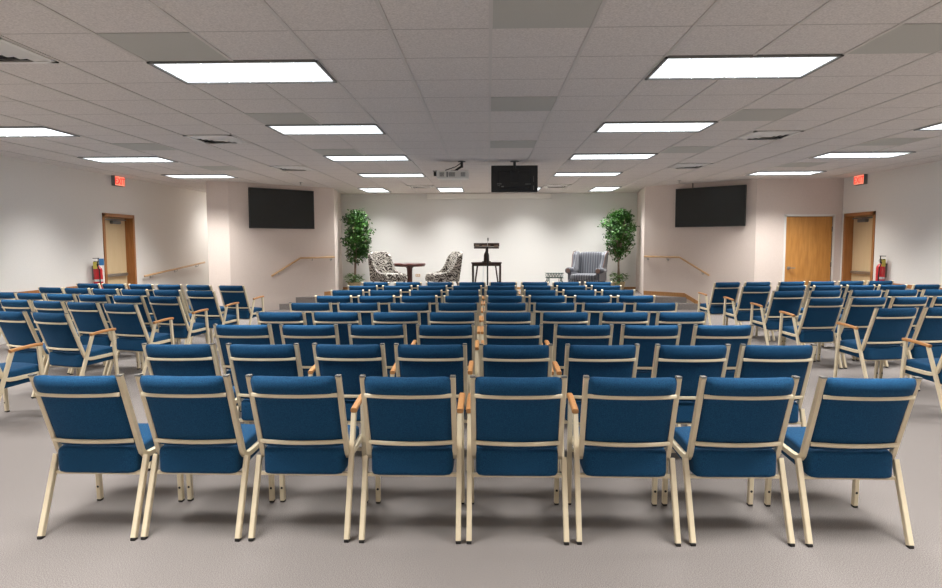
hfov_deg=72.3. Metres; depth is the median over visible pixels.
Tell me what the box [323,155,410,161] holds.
recessed light
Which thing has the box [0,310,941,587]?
floor
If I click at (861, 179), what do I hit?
exit sign
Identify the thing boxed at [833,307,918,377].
chair
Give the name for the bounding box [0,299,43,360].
chair
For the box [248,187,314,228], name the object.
television
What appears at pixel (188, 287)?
chair
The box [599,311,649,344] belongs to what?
chair
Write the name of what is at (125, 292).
chair
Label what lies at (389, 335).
chair
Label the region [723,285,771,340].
chair
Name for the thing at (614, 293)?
chair
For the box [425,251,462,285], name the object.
accent chair
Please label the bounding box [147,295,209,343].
chair
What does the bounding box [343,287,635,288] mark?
baseboard
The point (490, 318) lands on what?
chair
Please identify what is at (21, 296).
chair
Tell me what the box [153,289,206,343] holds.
chair
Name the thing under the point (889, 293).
chair
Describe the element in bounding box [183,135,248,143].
ceiling vent
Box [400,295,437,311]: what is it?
chair
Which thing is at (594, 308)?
chair
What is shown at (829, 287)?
chair
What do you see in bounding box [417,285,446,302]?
chair
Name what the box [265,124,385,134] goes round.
recessed light
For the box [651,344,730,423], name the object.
chair
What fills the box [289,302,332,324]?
chair
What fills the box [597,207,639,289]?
potted ficus
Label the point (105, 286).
chair
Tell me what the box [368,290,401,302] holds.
chair
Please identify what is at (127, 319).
chair
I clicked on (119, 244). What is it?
door
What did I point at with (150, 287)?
chair
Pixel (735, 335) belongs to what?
chair
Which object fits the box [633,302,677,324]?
chair
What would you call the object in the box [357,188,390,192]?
recessed light
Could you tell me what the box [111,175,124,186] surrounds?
exit sign
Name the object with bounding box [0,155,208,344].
wall
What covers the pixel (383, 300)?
chair
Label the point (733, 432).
chair
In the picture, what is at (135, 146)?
ceiling panel
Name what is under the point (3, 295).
chair
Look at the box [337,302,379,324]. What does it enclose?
chair
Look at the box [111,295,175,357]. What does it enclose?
chair
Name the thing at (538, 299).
chair
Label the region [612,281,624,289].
pot
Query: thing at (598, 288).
chair
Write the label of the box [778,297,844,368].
chair
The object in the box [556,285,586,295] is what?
chair
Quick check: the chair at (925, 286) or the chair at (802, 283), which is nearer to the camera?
the chair at (925, 286)
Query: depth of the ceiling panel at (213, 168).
11.02 m
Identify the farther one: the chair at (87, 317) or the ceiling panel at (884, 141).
the ceiling panel at (884, 141)
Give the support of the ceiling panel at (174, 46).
attached to the ceiling
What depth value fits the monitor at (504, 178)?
10.23 m
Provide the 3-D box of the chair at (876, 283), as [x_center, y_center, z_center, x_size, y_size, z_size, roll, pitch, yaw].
[6.672,0.168,10.803,0.493,0.818,0.593,-1,4,-6]
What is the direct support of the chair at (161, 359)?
on the floor at (628, 541)
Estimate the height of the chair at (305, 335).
0.824 m
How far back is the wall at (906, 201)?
11.12 m
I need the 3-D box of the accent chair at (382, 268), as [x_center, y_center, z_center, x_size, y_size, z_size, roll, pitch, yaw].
[-2.004,-0.512,15.488,0.785,1.015,0.640,4,6,43]
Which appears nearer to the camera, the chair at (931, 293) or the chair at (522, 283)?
the chair at (931, 293)
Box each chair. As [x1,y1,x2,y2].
[0,292,17,335]
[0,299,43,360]
[0,311,79,398]
[0,343,44,411]
[15,292,46,310]
[28,373,184,540]
[31,300,104,373]
[31,311,118,375]
[38,287,64,300]
[45,293,77,327]
[63,287,91,301]
[65,301,139,375]
[76,283,101,294]
[77,294,139,353]
[91,288,120,303]
[102,283,127,295]
[102,303,174,375]
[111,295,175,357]
[120,289,155,320]
[128,284,154,295]
[134,374,274,541]
[141,343,248,470]
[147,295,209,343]
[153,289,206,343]
[157,284,191,312]
[185,284,228,336]
[186,290,239,350]
[213,324,274,411]
[218,285,263,324]
[226,343,315,423]
[245,374,368,542]
[256,311,306,344]
[279,324,339,375]
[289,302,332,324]
[311,311,361,344]
[312,343,395,421]
[315,295,352,311]
[331,290,364,302]
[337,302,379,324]
[347,324,416,424]
[348,285,377,295]
[357,295,394,311]
[359,375,464,543]
[362,282,389,289]
[368,251,407,281]
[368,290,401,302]
[371,311,420,344]
[382,285,412,295]
[388,302,430,324]
[394,282,421,289]
[394,343,473,422]
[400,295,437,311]
[409,290,442,302]
[416,324,478,376]
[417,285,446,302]
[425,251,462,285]
[426,282,453,289]
[427,311,480,376]
[436,302,481,342]
[443,295,482,325]
[447,290,482,306]
[452,285,483,306]
[458,282,485,313]
[466,375,568,544]
[479,343,553,376]
[481,311,532,339]
[481,324,542,344]
[482,302,527,325]
[483,290,518,306]
[484,285,515,299]
[484,295,523,310]
[489,282,516,289]
[519,282,548,295]
[522,285,551,294]
[524,290,557,302]
[528,295,566,311]
[533,302,576,324]
[540,311,589,344]
[544,324,613,374]
[552,282,580,289]
[552,344,639,470]
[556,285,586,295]
[562,289,595,302]
[565,251,608,285]
[566,375,681,546]
[573,295,611,311]
[582,302,625,324]
[584,282,611,289]
[591,285,621,295]
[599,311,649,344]
[601,289,634,302]
[616,295,655,311]
[619,324,681,426]
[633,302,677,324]
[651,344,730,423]
[655,311,706,344]
[662,376,799,546]
[687,324,754,425]
[697,282,740,324]
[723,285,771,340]
[726,281,771,331]
[734,344,816,426]
[750,290,805,344]
[755,285,806,340]
[759,281,804,331]
[764,376,922,548]
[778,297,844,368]
[783,290,842,351]
[800,285,841,314]
[801,281,835,307]
[817,297,887,368]
[821,290,882,346]
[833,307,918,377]
[837,281,864,297]
[841,285,875,313]
[856,296,929,367]
[866,280,893,289]
[877,284,906,296]
[879,307,941,390]
[884,289,918,307]
[900,338,941,410]
[911,284,940,296]
[912,296,941,328]
[920,289,941,306]
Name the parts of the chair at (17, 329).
rail, backrest, seat, rail, leg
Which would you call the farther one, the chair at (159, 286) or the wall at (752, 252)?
the wall at (752, 252)
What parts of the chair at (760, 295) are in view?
leg, rail, leg, seat, backrest, rail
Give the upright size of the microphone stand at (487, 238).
1.330 m
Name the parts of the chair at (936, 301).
rail, backrest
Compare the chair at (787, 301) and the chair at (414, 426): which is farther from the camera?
the chair at (787, 301)
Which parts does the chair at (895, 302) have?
rail, backrest, seat, rail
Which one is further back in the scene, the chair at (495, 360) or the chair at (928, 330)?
the chair at (928, 330)
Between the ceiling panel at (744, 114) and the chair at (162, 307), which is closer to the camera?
the ceiling panel at (744, 114)
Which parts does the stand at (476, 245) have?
post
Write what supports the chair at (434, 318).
on the floor at (628, 541)
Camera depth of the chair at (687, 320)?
5.82 m
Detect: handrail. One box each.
[144,262,204,277]
[271,256,334,276]
[644,255,709,275]
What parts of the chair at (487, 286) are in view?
backrest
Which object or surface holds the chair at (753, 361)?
on the floor at (628, 541)
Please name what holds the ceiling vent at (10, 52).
in the ceiling
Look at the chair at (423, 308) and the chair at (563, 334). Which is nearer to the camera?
the chair at (563, 334)
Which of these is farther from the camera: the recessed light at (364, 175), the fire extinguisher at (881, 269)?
the recessed light at (364, 175)
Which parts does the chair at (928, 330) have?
leg, leg, rail, seat, backrest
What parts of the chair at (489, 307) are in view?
backrest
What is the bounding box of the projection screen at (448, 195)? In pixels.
[426,193,551,198]
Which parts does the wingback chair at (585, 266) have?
armrest, arm, seat, backrest, armrest, arm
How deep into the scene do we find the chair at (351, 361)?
4.04 m
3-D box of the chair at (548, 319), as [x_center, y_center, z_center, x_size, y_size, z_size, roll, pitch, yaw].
[0.862,0.551,6.132,0.500,0.824,0.593,0,4,1]
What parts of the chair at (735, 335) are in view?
rail, backrest, seat, rail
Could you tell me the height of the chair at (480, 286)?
0.818 m
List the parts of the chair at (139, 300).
backrest, rail, seat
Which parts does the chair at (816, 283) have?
rail, backrest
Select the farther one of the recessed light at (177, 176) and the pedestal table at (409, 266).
the pedestal table at (409, 266)
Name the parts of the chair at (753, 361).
rail, backrest, seat, seat rail, leg, rail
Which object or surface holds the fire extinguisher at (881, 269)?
attached to the wall at (906, 201)
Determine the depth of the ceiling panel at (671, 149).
8.94 m
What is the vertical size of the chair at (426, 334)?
0.824 m
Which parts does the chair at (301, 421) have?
leg, rail, leg, backrest, seat rail, seat, rail, leg, armrest, leg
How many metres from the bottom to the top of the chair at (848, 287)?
0.818 m
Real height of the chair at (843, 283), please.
0.818 m
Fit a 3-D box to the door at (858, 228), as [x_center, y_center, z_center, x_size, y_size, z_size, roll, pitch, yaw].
[7.614,-0.568,12.538,0.215,2.025,1.050,0,4,2]
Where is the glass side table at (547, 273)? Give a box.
[545,272,563,282]
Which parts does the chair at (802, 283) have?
backrest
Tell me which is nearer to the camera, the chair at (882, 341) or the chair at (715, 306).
the chair at (882, 341)
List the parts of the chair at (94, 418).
rail, leg, backrest, seat rail, leg, seat, rail, leg, leg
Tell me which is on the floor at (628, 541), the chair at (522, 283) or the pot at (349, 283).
the chair at (522, 283)
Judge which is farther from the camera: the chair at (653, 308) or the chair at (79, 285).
the chair at (79, 285)
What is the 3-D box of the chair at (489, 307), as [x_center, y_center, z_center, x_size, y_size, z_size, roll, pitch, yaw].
[0.375,0.480,7.061,0.507,0.824,0.593,0,4,0]
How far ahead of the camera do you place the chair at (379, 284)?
10.49 m
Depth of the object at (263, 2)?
5.72 m
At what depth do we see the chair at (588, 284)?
10.39 m
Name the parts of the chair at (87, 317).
rail, backrest, seat, rail, leg, leg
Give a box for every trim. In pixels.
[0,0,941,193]
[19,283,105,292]
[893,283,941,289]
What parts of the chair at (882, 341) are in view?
leg, armrest, rail, leg, seat, leg, seat rail, backrest, rail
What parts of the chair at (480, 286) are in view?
backrest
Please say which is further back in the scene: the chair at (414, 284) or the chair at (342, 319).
the chair at (414, 284)
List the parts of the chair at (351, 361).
rail, backrest, seat, rail, armrest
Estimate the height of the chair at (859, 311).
0.824 m
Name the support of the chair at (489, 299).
on the floor at (628, 541)
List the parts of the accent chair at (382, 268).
backrest, seat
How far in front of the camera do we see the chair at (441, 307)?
6.77 m
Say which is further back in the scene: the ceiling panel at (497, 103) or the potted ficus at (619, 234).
the potted ficus at (619, 234)
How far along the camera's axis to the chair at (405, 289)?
9.59 m
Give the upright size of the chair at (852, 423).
0.824 m
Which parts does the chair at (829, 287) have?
backrest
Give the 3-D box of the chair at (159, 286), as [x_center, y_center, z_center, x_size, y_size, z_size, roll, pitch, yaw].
[-4.641,0.237,10.301,0.493,0.818,0.593,1,5,14]
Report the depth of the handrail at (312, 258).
14.48 m
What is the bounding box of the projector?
[433,161,468,179]
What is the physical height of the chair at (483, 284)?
0.818 m
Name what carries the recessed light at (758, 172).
in the ceiling
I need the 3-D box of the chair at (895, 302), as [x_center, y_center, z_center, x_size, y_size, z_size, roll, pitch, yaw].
[5.011,0.421,7.658,0.493,0.824,0.593,-1,4,-7]
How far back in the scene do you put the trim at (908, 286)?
11.01 m
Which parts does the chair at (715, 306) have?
leg, rail, leg, seat, backrest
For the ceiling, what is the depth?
5.49 m
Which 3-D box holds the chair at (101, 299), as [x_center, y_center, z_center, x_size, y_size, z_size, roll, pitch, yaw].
[-4.665,0.396,8.316,0.493,0.824,0.593,1,5,15]
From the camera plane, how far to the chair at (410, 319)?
5.88 m
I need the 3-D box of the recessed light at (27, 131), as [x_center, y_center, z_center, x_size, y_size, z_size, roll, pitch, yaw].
[-5.279,-1.858,7.395,1.220,0.016,0.610,0,4,2]
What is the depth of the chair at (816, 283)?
10.40 m
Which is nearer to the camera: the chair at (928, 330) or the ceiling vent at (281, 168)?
the chair at (928, 330)
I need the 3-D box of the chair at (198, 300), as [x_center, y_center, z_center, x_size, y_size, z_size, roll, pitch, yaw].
[-3.579,0.340,8.948,0.500,0.818,0.593,1,5,16]
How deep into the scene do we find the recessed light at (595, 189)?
15.49 m
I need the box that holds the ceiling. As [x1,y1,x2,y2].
[0,0,941,193]
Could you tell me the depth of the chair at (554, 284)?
10.40 m
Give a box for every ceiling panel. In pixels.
[97,32,228,60]
[111,143,175,150]
[197,166,241,170]
[245,113,317,124]
[312,149,361,154]
[490,141,535,147]
[491,97,556,110]
[493,0,602,28]
[661,146,714,152]
[721,109,801,120]
[778,162,826,166]
[848,24,941,53]
[856,138,927,145]
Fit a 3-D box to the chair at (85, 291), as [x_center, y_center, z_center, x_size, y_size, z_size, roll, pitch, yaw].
[-5.621,0.299,9.550,0.493,0.818,0.593,1,5,15]
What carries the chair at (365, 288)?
on the floor at (628, 541)
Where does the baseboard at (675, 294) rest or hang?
attached to the wall at (752, 252)
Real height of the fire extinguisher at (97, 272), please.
0.592 m
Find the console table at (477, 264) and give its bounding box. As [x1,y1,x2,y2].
[471,262,501,281]
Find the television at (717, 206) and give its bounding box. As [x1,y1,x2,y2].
[675,183,746,226]
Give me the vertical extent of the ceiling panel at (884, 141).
0.004 m
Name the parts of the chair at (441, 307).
backrest, rail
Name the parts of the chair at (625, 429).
leg, armrest, leg, rail, seat, seat rail, backrest, leg, rail, leg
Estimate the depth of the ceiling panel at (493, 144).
8.44 m
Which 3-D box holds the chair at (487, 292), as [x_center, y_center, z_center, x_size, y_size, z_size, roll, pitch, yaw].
[0.424,0.330,8.944,0.507,0.818,0.593,0,4,2]
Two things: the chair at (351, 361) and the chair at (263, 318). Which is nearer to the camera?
the chair at (351, 361)
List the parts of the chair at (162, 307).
rail, backrest, seat, leg, rail, armrest, leg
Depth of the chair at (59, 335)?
6.01 m
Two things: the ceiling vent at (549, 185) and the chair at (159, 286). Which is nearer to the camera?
the chair at (159, 286)
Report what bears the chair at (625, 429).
on the floor at (628, 541)
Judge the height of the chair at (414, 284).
0.818 m
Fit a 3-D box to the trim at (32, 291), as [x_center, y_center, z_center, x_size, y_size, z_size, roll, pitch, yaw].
[-6.957,0.424,4.285,0.020,0.065,15.300,0,4,2]
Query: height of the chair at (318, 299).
0.818 m
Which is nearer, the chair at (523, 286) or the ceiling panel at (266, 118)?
the ceiling panel at (266, 118)
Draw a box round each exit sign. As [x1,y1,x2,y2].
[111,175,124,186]
[854,174,867,185]
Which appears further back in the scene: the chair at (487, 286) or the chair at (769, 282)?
the chair at (769, 282)
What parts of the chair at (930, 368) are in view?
leg, armrest, rail, seat, leg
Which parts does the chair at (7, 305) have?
backrest, rail, seat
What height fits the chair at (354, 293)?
0.818 m
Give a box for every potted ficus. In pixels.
[339,208,375,285]
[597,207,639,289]
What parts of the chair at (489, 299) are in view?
backrest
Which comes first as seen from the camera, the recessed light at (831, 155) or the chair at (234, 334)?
the chair at (234, 334)
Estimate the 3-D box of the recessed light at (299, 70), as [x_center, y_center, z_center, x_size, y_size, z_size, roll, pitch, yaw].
[-1.686,-1.670,4.864,1.220,0.016,0.610,0,4,2]
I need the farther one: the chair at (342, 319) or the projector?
the projector
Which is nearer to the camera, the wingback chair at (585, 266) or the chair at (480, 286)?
the chair at (480, 286)
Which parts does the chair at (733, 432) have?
leg, leg, rail, seat, seat rail, backrest, leg, leg, rail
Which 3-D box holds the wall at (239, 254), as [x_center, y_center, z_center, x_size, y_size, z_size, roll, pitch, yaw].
[-4.303,-1.097,15.137,2.220,2.740,3.590,0,4,2]
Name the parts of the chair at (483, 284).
backrest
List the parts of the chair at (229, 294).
backrest, seat, leg, rail, leg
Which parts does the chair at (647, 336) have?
rail, seat, backrest, rail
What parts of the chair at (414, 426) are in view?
leg, rail, leg, backrest, seat rail, seat, rail, leg, armrest, leg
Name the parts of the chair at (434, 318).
backrest, rail, leg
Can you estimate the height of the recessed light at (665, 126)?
0.016 m
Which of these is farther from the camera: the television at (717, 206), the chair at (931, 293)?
the television at (717, 206)
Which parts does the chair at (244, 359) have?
rail, seat, backrest, rail, armrest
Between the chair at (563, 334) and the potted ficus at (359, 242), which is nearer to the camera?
the chair at (563, 334)
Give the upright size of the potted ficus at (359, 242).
2.095 m
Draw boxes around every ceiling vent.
[0,37,58,63]
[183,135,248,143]
[270,166,312,170]
[407,185,434,187]
[543,184,570,187]
[668,163,712,168]
[735,130,803,139]
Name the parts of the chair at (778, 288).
backrest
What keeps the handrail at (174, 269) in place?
attached to the wall at (51, 228)
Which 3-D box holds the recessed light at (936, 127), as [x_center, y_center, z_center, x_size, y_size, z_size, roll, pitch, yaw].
[5.697,-1.864,7.098,1.220,0.016,0.610,0,4,2]
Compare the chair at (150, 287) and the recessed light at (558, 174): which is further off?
the recessed light at (558, 174)
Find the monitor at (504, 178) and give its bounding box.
[491,161,537,191]
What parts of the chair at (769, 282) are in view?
backrest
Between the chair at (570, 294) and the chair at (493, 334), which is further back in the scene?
the chair at (570, 294)
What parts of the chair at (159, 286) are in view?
backrest, rail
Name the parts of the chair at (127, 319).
rail, leg, backrest, leg, seat, leg, rail, armrest, leg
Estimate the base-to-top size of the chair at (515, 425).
0.824 m
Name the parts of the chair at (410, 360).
rail, backrest, rail, leg, armrest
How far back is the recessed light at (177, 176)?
12.28 m
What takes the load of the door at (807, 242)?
in the wall at (752, 252)
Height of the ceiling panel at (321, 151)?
0.004 m
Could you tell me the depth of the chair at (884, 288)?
9.49 m
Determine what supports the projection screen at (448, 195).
attached to the wall at (535, 237)
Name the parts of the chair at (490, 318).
backrest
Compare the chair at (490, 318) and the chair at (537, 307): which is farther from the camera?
the chair at (537, 307)
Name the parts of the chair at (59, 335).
rail, leg, backrest, seat rail, seat, leg, rail, armrest, leg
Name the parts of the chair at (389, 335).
rail, backrest, rail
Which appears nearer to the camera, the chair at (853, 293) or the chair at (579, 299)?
the chair at (579, 299)
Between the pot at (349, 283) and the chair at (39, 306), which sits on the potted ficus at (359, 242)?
the pot at (349, 283)
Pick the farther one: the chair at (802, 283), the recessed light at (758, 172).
the recessed light at (758, 172)
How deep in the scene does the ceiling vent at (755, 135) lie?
7.66 m
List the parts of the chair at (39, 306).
backrest, rail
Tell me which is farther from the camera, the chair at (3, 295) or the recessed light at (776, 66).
the chair at (3, 295)
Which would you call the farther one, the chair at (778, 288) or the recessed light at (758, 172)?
the recessed light at (758, 172)
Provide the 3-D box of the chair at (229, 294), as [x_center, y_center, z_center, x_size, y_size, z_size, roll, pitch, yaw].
[-3.575,0.254,10.048,0.500,0.818,0.593,1,5,15]
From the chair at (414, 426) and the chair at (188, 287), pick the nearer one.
the chair at (414, 426)
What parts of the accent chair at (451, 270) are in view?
seat, backrest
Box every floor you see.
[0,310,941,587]
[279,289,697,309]
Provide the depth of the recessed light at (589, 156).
9.62 m
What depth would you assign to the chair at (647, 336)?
4.92 m
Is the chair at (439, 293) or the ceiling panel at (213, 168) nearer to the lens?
the chair at (439, 293)
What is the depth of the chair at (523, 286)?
9.52 m
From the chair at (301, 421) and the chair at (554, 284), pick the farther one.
the chair at (554, 284)
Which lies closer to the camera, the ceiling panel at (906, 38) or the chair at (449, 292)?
the ceiling panel at (906, 38)
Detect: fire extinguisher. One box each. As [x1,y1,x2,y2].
[92,258,103,288]
[875,256,886,280]
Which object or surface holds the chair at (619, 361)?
on the floor at (628, 541)
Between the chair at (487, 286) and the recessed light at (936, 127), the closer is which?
the recessed light at (936, 127)
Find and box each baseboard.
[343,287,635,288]
[643,291,700,303]
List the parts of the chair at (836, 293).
backrest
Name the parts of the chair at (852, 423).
leg, leg, rail, seat, seat rail, leg, backrest, leg, rail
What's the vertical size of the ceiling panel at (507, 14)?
0.004 m
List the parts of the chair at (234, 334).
rail, seat, backrest, rail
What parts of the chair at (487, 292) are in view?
backrest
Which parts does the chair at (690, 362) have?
rail, seat, backrest, rail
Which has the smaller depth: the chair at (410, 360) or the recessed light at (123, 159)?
the chair at (410, 360)
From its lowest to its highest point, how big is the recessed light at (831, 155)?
0.016 m
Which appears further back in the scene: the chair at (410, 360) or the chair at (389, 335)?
the chair at (389, 335)
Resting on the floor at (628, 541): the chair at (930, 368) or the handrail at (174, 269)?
the chair at (930, 368)
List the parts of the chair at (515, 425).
armrest, leg, rail, leg, seat, seat rail, backrest, leg, rail, leg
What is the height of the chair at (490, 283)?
0.818 m
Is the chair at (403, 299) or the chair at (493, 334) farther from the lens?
the chair at (403, 299)
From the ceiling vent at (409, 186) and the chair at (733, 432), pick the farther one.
the ceiling vent at (409, 186)
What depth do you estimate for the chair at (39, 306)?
7.16 m
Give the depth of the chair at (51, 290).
9.42 m
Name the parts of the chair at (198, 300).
rail, backrest, leg, seat, leg, rail, armrest, leg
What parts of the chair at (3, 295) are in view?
backrest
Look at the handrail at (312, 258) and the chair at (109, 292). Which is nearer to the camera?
the chair at (109, 292)
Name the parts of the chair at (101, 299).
backrest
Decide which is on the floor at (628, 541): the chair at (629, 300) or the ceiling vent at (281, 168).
the chair at (629, 300)
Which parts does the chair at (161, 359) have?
rail, backrest, rail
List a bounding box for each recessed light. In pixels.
[0,126,79,136]
[77,156,177,162]
[147,59,336,84]
[161,174,236,178]
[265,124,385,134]
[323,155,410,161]
[357,173,425,177]
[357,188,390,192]
[436,187,463,191]
[553,172,622,176]
[568,153,657,159]
[587,186,621,191]
[594,121,717,132]
[645,54,843,79]
[745,171,826,175]
[809,151,915,158]
[914,122,941,130]
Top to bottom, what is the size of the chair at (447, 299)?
0.818 m
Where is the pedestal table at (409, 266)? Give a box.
[394,263,425,281]
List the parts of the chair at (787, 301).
leg, rail, leg, seat, backrest, rail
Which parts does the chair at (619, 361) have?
armrest, leg, rail, seat, backrest, rail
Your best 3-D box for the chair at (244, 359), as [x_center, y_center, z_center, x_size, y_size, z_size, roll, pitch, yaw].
[-1.290,0.700,4.293,0.500,0.824,0.593,0,4,2]
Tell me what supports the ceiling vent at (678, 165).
in the ceiling
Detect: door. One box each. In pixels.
[102,213,136,288]
[782,214,835,296]
[841,211,875,284]
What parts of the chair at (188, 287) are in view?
backrest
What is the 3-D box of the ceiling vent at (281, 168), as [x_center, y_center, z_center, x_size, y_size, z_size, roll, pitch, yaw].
[-3.046,-2.137,10.985,0.580,0.030,0.580,0,4,2]
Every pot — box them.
[348,282,360,285]
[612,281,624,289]
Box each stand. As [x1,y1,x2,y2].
[474,243,498,261]
[487,238,488,284]
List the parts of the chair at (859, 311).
leg, rail, leg, seat, backrest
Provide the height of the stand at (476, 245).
0.452 m
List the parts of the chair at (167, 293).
backrest, rail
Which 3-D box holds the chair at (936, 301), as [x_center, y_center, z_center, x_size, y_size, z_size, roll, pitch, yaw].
[5.519,0.416,7.704,0.493,0.824,0.593,-1,4,-7]
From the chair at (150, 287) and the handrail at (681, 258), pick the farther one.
the handrail at (681, 258)
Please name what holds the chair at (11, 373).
on the floor at (628, 541)
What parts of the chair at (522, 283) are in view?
backrest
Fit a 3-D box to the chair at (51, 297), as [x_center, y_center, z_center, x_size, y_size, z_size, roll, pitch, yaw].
[-5.174,0.384,8.480,0.493,0.824,0.593,1,5,15]
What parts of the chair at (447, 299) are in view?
backrest, rail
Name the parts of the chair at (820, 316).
leg, armrest, rail, leg, seat, seat rail, backrest, leg, rail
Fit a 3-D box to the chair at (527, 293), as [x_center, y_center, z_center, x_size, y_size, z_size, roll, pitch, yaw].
[0.939,0.330,8.923,0.500,0.818,0.593,0,4,2]
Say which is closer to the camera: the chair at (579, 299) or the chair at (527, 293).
the chair at (579, 299)
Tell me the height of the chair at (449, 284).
0.818 m
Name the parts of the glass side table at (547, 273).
frame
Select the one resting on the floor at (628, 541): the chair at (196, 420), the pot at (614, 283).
the chair at (196, 420)
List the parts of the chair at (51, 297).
backrest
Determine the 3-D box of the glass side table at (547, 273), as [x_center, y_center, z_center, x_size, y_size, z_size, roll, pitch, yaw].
[2.005,-0.269,15.528,0.459,0.497,0.360,0,4,2]
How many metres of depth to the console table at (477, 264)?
15.19 m
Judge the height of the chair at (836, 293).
0.824 m
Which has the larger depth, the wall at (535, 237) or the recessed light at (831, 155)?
the wall at (535, 237)
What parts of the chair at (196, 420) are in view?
rail, leg, backrest, leg, seat rail, seat, rail, leg, leg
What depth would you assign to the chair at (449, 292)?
8.65 m
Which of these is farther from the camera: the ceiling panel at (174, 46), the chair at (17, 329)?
the chair at (17, 329)
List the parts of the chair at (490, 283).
backrest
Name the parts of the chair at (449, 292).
backrest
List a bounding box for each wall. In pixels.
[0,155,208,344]
[206,181,342,310]
[341,193,636,286]
[636,178,843,302]
[840,160,941,289]
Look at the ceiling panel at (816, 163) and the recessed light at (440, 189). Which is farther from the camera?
the recessed light at (440, 189)
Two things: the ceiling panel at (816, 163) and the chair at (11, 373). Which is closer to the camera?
the chair at (11, 373)
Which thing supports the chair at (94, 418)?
on the floor at (628, 541)
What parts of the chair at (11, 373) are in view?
leg, leg, seat, rail, armrest, leg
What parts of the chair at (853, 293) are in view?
rail, backrest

